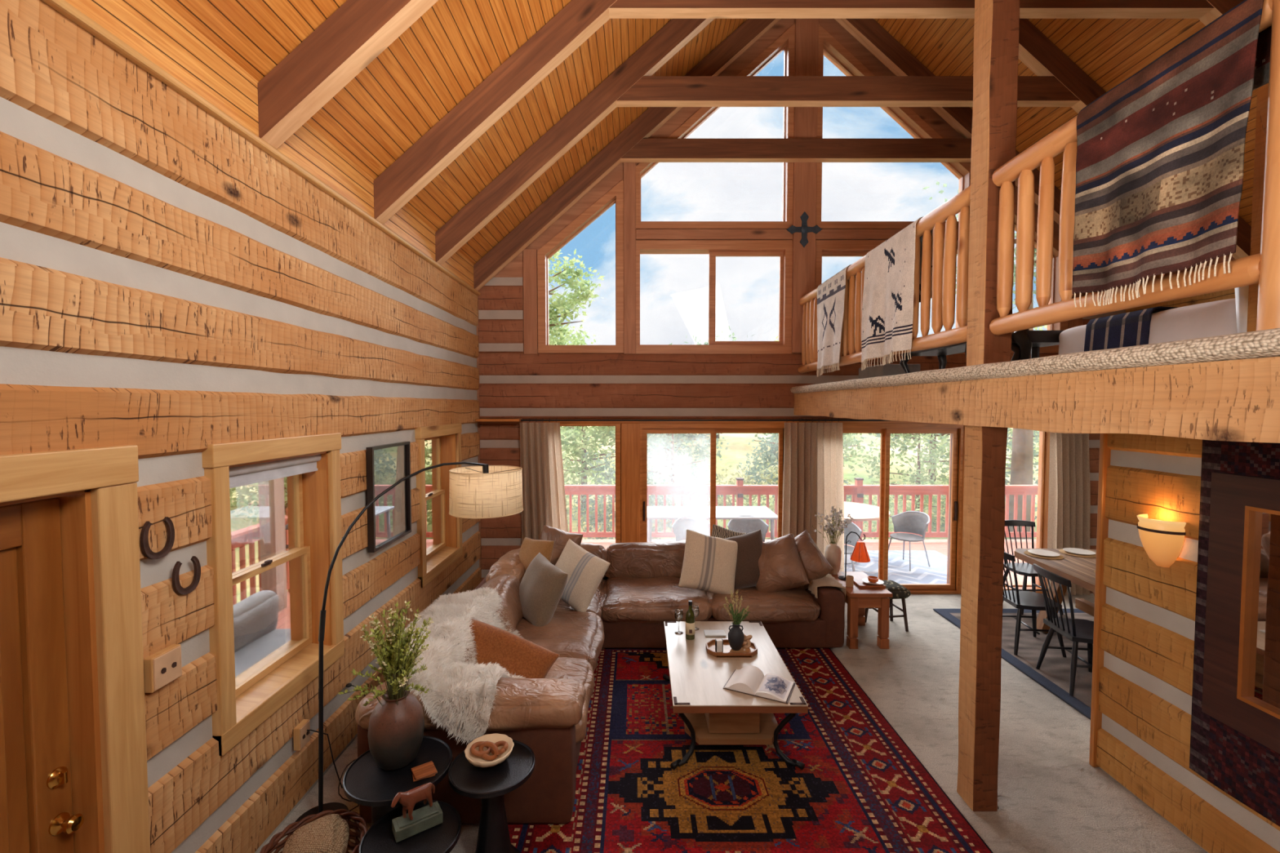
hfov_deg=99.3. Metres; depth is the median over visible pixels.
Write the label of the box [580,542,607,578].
cushion
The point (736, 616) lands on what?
bouquet
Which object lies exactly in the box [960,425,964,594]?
trim
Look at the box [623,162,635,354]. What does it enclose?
trim
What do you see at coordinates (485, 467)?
socket
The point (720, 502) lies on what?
bush
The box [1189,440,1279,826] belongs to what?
rug
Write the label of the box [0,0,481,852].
wall
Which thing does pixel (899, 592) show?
stool
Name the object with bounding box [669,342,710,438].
tree
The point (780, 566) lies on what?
throw pillow
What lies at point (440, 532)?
window
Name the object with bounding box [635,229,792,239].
trim
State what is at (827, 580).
fringed throw
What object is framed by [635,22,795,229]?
window
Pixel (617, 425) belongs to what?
window
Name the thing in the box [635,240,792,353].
window
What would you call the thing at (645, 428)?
door
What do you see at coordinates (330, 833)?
knitted blanket
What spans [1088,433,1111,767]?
trim
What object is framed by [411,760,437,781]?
coaster
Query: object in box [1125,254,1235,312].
wall
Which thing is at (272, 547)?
window
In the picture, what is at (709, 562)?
throw pillow
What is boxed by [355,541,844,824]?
sectional sofa
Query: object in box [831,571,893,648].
end table
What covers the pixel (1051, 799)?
floor
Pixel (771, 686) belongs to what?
picture
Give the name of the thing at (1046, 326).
tree
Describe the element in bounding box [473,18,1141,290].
roof truss
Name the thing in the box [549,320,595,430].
tree
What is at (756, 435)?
tree
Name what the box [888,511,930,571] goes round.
patio chair
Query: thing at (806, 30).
wooden post
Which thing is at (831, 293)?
blanket
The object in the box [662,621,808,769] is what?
coffee table
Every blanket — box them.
[282,813,349,852]
[816,264,856,377]
[861,216,933,370]
[1072,0,1271,307]
[1084,306,1178,351]
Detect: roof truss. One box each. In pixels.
[257,0,438,149]
[373,0,1244,224]
[435,18,1251,265]
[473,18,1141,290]
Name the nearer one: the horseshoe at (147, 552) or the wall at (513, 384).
the horseshoe at (147, 552)
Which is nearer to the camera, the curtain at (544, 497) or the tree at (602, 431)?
the curtain at (544, 497)
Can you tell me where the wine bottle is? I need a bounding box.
[685,600,694,639]
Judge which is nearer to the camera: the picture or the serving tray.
the picture
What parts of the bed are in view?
post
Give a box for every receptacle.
[160,667,166,674]
[171,662,177,667]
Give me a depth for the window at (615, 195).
6.67 m
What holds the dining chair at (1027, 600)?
on the dining rug at (1053, 674)
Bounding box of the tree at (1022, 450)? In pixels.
[922,181,1036,539]
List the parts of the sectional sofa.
arm, frame, arm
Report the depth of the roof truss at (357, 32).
2.82 m
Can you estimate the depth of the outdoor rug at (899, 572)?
8.12 m
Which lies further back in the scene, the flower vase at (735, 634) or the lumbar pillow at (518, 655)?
the flower vase at (735, 634)
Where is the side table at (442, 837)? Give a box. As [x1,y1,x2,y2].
[359,800,461,852]
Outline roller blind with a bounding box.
[229,453,321,488]
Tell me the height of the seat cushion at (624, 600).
0.298 m
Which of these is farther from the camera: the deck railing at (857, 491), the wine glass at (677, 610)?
the deck railing at (857, 491)
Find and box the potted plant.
[337,600,433,706]
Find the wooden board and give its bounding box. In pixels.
[853,580,885,587]
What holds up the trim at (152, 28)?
attached to the wall at (171, 288)
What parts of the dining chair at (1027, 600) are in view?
crest rail, leg, seat, leg, leg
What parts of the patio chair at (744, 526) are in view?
arm rail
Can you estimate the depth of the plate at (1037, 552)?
5.74 m
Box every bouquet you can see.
[723,590,750,624]
[812,506,853,545]
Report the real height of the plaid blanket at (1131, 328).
0.205 m
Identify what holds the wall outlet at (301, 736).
attached to the wall at (171, 288)
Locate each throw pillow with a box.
[518,537,554,570]
[519,552,568,626]
[539,524,582,565]
[555,538,610,612]
[678,529,737,594]
[711,524,746,538]
[724,529,763,588]
[755,533,809,592]
[794,529,834,590]
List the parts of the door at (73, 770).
panel, knob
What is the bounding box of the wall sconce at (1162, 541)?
[1137,514,1186,567]
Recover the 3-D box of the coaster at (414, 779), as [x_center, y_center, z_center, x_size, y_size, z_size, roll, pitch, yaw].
[-1.065,1.700,2.678,0.100,0.009,0.100,-1,2,-26]
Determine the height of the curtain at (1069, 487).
2.172 m
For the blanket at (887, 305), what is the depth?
4.17 m
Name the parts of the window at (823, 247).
sash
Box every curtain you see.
[520,417,568,543]
[782,417,844,571]
[1047,432,1090,595]
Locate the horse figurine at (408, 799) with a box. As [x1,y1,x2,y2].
[391,782,435,820]
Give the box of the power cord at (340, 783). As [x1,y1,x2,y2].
[306,729,359,811]
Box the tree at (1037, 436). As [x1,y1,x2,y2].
[923,427,1039,521]
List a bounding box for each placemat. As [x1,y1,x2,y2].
[1023,550,1063,559]
[1058,548,1096,558]
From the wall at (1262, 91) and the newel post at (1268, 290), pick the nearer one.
the newel post at (1268, 290)
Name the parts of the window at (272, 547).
glass pane, sash, glass pane, sash, sill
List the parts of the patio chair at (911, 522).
leg, seat, backrest, leg, arm rail, leg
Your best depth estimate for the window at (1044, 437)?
6.87 m
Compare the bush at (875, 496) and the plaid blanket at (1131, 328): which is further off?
the bush at (875, 496)
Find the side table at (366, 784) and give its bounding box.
[342,735,452,825]
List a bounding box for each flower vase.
[367,688,424,771]
[728,622,744,650]
[824,542,841,574]
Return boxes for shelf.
[684,713,777,745]
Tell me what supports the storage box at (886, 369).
on the floor
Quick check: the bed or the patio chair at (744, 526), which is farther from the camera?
the patio chair at (744, 526)
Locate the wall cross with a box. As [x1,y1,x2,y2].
[786,211,822,247]
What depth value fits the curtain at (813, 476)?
6.65 m
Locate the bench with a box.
[899,337,1020,373]
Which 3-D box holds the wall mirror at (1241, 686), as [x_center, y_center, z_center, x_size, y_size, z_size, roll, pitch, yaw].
[2.919,0.873,2.251,0.052,1.240,1.070,0,2,0]
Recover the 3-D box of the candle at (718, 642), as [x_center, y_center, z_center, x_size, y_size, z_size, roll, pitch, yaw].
[0.600,1.661,4.128,0.052,0.087,0.040,0,2,-6]
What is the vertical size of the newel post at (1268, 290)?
1.365 m
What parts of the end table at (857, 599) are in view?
leg, leg, leg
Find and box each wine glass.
[674,608,683,635]
[692,604,699,631]
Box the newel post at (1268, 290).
[1256,0,1279,330]
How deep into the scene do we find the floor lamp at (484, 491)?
3.70 m
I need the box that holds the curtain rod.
[507,418,891,422]
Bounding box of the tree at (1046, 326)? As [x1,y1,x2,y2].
[1033,324,1047,459]
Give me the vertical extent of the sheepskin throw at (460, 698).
0.475 m
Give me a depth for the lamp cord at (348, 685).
3.69 m
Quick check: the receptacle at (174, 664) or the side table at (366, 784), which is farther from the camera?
the side table at (366, 784)
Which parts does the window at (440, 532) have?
glass pane, sash, glass pane, sash, sill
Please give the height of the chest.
0.352 m
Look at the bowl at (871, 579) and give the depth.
5.44 m
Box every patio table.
[647,506,777,542]
[844,501,890,564]
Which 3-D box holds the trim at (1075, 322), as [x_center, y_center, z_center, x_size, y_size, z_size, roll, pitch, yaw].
[5.346,-1.532,6.685,0.168,1.280,0.040,0,2,0]
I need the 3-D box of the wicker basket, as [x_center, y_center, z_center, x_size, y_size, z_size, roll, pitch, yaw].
[-1.500,2.083,2.504,0.458,0.337,0.452,0,2,0]
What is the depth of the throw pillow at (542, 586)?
4.61 m
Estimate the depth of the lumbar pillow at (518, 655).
3.58 m
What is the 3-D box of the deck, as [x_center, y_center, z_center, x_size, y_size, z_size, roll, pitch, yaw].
[1.950,2.297,4.218,13.100,0.080,11.250,0,2,0]
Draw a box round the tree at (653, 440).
[607,433,732,531]
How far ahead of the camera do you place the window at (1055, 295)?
6.72 m
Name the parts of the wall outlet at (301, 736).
plate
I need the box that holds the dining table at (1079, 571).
[1013,548,1096,633]
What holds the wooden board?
on the end table at (857, 599)
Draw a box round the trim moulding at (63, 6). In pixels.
[41,0,480,295]
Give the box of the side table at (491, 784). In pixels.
[448,739,534,852]
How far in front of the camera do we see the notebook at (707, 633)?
4.45 m
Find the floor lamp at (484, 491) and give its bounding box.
[295,462,523,822]
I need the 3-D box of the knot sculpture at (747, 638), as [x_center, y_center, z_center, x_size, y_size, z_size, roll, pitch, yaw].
[0.815,1.657,4.198,0.113,0.106,0.071,-1,2,-17]
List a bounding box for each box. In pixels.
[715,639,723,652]
[858,364,919,378]
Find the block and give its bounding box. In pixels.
[391,801,443,842]
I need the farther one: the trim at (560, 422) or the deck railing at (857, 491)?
the deck railing at (857, 491)
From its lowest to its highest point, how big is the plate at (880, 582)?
0.016 m
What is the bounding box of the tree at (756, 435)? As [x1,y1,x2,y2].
[754,433,872,451]
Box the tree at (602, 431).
[560,426,649,527]
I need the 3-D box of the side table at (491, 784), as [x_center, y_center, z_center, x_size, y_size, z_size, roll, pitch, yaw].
[-0.742,1.976,2.749,0.420,0.556,0.420,0,2,0]
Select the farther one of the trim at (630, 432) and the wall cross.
the trim at (630, 432)
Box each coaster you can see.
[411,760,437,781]
[412,762,435,782]
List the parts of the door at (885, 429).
sliding sash, sliding sash, handle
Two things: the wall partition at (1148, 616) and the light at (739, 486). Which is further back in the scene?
the light at (739, 486)
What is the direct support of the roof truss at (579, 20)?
attached to the ceiling
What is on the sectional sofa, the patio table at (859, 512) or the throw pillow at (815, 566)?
the throw pillow at (815, 566)
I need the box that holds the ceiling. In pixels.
[163,0,1257,264]
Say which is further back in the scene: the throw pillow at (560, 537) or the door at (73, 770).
the throw pillow at (560, 537)
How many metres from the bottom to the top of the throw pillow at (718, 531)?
0.525 m
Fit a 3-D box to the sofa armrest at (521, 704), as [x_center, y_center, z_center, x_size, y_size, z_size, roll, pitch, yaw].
[-0.954,1.590,3.122,1.270,0.228,0.352,0,2,0]
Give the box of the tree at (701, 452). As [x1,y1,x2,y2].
[609,433,728,471]
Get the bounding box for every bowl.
[464,733,514,768]
[867,576,878,582]
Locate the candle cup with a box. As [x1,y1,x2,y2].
[845,575,853,587]
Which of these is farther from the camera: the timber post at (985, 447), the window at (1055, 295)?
the window at (1055, 295)
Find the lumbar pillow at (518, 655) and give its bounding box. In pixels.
[469,618,559,678]
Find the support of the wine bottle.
on the coffee table at (712, 714)
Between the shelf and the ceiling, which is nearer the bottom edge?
the shelf
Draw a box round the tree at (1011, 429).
[936,428,1039,471]
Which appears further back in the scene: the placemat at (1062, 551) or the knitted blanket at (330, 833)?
the placemat at (1062, 551)
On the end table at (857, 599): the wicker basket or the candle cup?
the candle cup
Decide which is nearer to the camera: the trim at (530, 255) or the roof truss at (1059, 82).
the roof truss at (1059, 82)
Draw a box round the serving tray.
[706,639,757,657]
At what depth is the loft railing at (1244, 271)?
2.64 m
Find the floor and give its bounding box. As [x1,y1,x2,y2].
[257,593,1207,852]
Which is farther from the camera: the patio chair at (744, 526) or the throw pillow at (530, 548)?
the patio chair at (744, 526)
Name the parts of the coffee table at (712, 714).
leg, leg, leg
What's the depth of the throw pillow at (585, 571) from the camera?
4.99 m
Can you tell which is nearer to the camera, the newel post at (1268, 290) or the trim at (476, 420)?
the newel post at (1268, 290)
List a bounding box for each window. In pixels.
[201,432,344,755]
[414,422,462,587]
[537,178,623,353]
[560,423,620,542]
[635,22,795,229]
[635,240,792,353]
[815,240,967,353]
[816,24,970,229]
[1003,431,1049,593]
[1010,204,1067,353]
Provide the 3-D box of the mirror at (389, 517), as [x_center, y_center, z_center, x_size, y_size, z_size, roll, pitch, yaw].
[-1.962,0.523,4.284,0.045,0.770,0.650,0,2,0]
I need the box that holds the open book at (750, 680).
[723,665,795,703]
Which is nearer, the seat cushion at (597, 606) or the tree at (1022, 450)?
the seat cushion at (597, 606)
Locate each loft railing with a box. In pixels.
[798,185,970,373]
[989,0,1273,335]
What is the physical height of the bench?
0.336 m
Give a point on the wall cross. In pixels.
(804, 228)
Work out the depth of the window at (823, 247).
6.65 m
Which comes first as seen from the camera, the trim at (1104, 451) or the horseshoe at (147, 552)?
the horseshoe at (147, 552)
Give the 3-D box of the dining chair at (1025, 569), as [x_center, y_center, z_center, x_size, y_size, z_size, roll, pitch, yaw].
[4.500,1.619,6.331,0.478,0.958,0.544,0,2,0]
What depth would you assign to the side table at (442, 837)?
2.42 m
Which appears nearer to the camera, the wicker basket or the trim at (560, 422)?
the wicker basket
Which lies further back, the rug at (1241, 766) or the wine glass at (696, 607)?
the wine glass at (696, 607)
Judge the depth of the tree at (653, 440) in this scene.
14.58 m
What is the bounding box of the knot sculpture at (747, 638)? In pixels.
[742,634,751,648]
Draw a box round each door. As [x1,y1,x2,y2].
[0,444,150,852]
[640,423,784,542]
[842,423,964,594]
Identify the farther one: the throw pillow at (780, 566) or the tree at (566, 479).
the tree at (566, 479)
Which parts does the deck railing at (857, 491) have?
post, rail, rail, post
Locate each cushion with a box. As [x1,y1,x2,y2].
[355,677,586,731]
[464,646,473,662]
[480,573,523,634]
[485,548,525,583]
[516,611,604,671]
[545,657,594,743]
[555,577,605,618]
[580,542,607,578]
[600,577,711,624]
[604,541,685,578]
[706,586,820,622]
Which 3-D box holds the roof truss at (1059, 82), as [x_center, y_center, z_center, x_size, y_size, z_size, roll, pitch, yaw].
[2.000,-3.485,5.268,7.968,3.795,0.120,0,2,0]
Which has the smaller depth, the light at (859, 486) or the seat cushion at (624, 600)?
the seat cushion at (624, 600)
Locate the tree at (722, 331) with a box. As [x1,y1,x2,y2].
[684,325,755,438]
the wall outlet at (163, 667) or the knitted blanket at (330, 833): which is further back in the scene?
the knitted blanket at (330, 833)
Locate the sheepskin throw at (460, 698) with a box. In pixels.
[402,586,532,745]
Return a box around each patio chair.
[671,515,710,541]
[727,515,768,542]
[844,520,862,571]
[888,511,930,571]
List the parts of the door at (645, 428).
handle, sliding sash, sliding sash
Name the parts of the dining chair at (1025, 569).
leg, crest rail, seat, leg, leg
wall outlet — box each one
[143,644,182,693]
[293,719,310,751]
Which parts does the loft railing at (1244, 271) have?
rail, rail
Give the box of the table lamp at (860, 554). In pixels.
[838,531,870,580]
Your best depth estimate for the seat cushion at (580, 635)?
4.43 m
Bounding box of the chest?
[1011,328,1062,359]
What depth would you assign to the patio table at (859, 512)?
8.29 m
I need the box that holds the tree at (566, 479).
[562,439,592,532]
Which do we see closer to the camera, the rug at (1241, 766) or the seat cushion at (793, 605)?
the rug at (1241, 766)
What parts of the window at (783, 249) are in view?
sash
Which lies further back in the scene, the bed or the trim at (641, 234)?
the trim at (641, 234)
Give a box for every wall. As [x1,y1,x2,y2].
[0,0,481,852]
[476,18,1125,593]
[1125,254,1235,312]
[1246,83,1268,332]
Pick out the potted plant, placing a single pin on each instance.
(393, 656)
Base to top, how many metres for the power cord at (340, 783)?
0.452 m
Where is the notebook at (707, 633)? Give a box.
[703,630,726,636]
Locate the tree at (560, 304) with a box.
[548,248,604,345]
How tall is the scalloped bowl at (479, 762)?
0.101 m
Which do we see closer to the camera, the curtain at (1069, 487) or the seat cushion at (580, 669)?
the seat cushion at (580, 669)
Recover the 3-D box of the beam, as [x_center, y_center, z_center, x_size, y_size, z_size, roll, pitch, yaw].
[2.013,-0.129,3.065,0.234,0.270,7.335,0,2,0]
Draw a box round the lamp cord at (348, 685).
[346,683,365,696]
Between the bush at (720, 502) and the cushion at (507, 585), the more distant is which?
the bush at (720, 502)
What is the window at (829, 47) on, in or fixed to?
in the wall at (513, 384)
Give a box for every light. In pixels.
[735,477,743,497]
[853,477,863,497]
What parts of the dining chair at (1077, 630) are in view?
leg, crest rail, seat, leg, leg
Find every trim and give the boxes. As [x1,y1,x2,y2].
[65,0,478,291]
[475,418,522,421]
[523,248,537,354]
[542,418,933,423]
[621,422,639,542]
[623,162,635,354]
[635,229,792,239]
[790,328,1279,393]
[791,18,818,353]
[816,229,958,239]
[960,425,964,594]
[1067,293,1083,328]
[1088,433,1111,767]
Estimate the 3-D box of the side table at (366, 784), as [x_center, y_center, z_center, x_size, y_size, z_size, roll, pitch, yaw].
[-1.205,1.977,2.739,0.500,0.556,0.500,0,2,0]
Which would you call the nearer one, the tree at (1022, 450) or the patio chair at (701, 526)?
the patio chair at (701, 526)
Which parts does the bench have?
leg, leg, frame, leg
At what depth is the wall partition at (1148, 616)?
3.14 m
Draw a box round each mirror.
[365,441,411,552]
[1201,472,1279,754]
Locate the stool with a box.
[864,580,911,631]
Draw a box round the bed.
[1058,285,1248,354]
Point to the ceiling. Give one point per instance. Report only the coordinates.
(454, 46)
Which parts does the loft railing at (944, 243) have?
rail, rail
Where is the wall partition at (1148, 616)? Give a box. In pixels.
[1096,433,1279,852]
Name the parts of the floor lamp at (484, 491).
arm, lamp shade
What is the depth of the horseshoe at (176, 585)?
2.37 m
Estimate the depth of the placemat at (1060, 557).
5.61 m
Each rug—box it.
[507,648,992,852]
[844,550,946,583]
[933,608,1093,719]
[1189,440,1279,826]
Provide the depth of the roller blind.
3.02 m
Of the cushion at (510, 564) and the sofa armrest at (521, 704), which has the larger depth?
the cushion at (510, 564)
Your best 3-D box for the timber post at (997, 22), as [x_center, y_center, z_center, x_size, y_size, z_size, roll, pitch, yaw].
[2.007,-2.654,3.052,0.163,4.615,0.172,0,2,0]
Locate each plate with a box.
[862,577,884,584]
[1027,549,1060,556]
[1062,547,1095,555]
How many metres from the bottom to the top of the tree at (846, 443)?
4.715 m
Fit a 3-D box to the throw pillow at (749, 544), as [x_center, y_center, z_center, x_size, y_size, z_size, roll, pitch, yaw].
[1.040,1.389,5.584,0.652,0.635,0.319,0,2,3]
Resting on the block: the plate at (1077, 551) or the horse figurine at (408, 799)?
the horse figurine at (408, 799)
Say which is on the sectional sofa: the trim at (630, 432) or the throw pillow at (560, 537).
the throw pillow at (560, 537)
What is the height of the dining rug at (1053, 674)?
0.014 m
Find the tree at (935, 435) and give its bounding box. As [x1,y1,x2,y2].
[860,427,1012,481]
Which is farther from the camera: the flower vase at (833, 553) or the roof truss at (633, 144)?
the roof truss at (633, 144)
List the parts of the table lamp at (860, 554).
lamp shade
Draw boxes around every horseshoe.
[140,516,174,559]
[172,555,200,594]
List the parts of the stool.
leg, leg, seat, leg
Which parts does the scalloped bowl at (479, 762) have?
wooden link, wooden link, wooden link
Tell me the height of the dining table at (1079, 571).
0.778 m
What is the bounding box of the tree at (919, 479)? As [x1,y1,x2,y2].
[850,433,950,532]
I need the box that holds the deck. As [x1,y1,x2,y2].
[581,539,1036,583]
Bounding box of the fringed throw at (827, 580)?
[807,573,846,628]
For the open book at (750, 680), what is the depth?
3.59 m
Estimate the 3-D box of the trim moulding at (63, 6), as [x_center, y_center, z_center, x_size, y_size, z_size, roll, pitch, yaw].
[-1.978,-1.482,3.014,0.045,0.037,7.340,0,2,0]
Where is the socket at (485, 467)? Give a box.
[482,464,488,473]
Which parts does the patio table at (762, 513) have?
leg, leg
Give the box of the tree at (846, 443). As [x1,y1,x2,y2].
[764,433,879,497]
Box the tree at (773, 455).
[734,433,864,511]
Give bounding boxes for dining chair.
[1002,551,1066,657]
[1003,520,1063,614]
[1033,564,1093,696]
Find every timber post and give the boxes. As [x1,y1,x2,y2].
[956,425,1007,811]
[966,0,1019,365]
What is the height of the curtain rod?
0.040 m
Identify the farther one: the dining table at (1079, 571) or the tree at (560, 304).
the tree at (560, 304)
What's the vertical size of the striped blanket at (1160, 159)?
0.911 m
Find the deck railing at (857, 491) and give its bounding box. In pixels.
[564,477,1037,541]
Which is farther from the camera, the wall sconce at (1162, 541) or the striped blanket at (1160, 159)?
the wall sconce at (1162, 541)
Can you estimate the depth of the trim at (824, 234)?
6.62 m
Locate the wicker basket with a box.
[259,808,368,852]
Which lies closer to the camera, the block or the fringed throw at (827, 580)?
the block
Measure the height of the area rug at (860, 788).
0.014 m
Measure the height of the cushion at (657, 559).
0.480 m
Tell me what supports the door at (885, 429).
in the wall at (513, 384)
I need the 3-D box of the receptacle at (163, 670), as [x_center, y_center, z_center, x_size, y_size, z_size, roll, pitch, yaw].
[-1.947,0.999,2.225,0.004,0.022,0.022,0,2,0]
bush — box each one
[566,437,706,539]
[697,458,777,539]
[846,475,919,539]
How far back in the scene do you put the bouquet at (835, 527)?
5.81 m
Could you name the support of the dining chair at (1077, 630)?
on the dining rug at (1053, 674)
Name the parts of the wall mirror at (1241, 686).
frame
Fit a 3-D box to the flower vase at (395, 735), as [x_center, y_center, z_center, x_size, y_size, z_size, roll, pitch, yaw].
[-1.235,1.528,2.762,0.264,0.350,0.264,0,2,0]
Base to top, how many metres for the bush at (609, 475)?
2.809 m
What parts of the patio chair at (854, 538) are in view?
seat, backrest, arm rail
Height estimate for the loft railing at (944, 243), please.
0.928 m
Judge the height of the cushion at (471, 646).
0.468 m
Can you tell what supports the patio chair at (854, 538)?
on the outdoor rug at (899, 572)
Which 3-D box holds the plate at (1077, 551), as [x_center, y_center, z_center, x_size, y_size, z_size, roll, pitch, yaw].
[4.660,1.331,5.776,0.274,0.016,0.274,0,2,0]
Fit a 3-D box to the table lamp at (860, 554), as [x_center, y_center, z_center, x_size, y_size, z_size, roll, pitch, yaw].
[2.231,1.337,5.656,0.321,0.496,0.196,0,2,0]
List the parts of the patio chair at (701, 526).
arm rail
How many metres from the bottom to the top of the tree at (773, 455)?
3.024 m

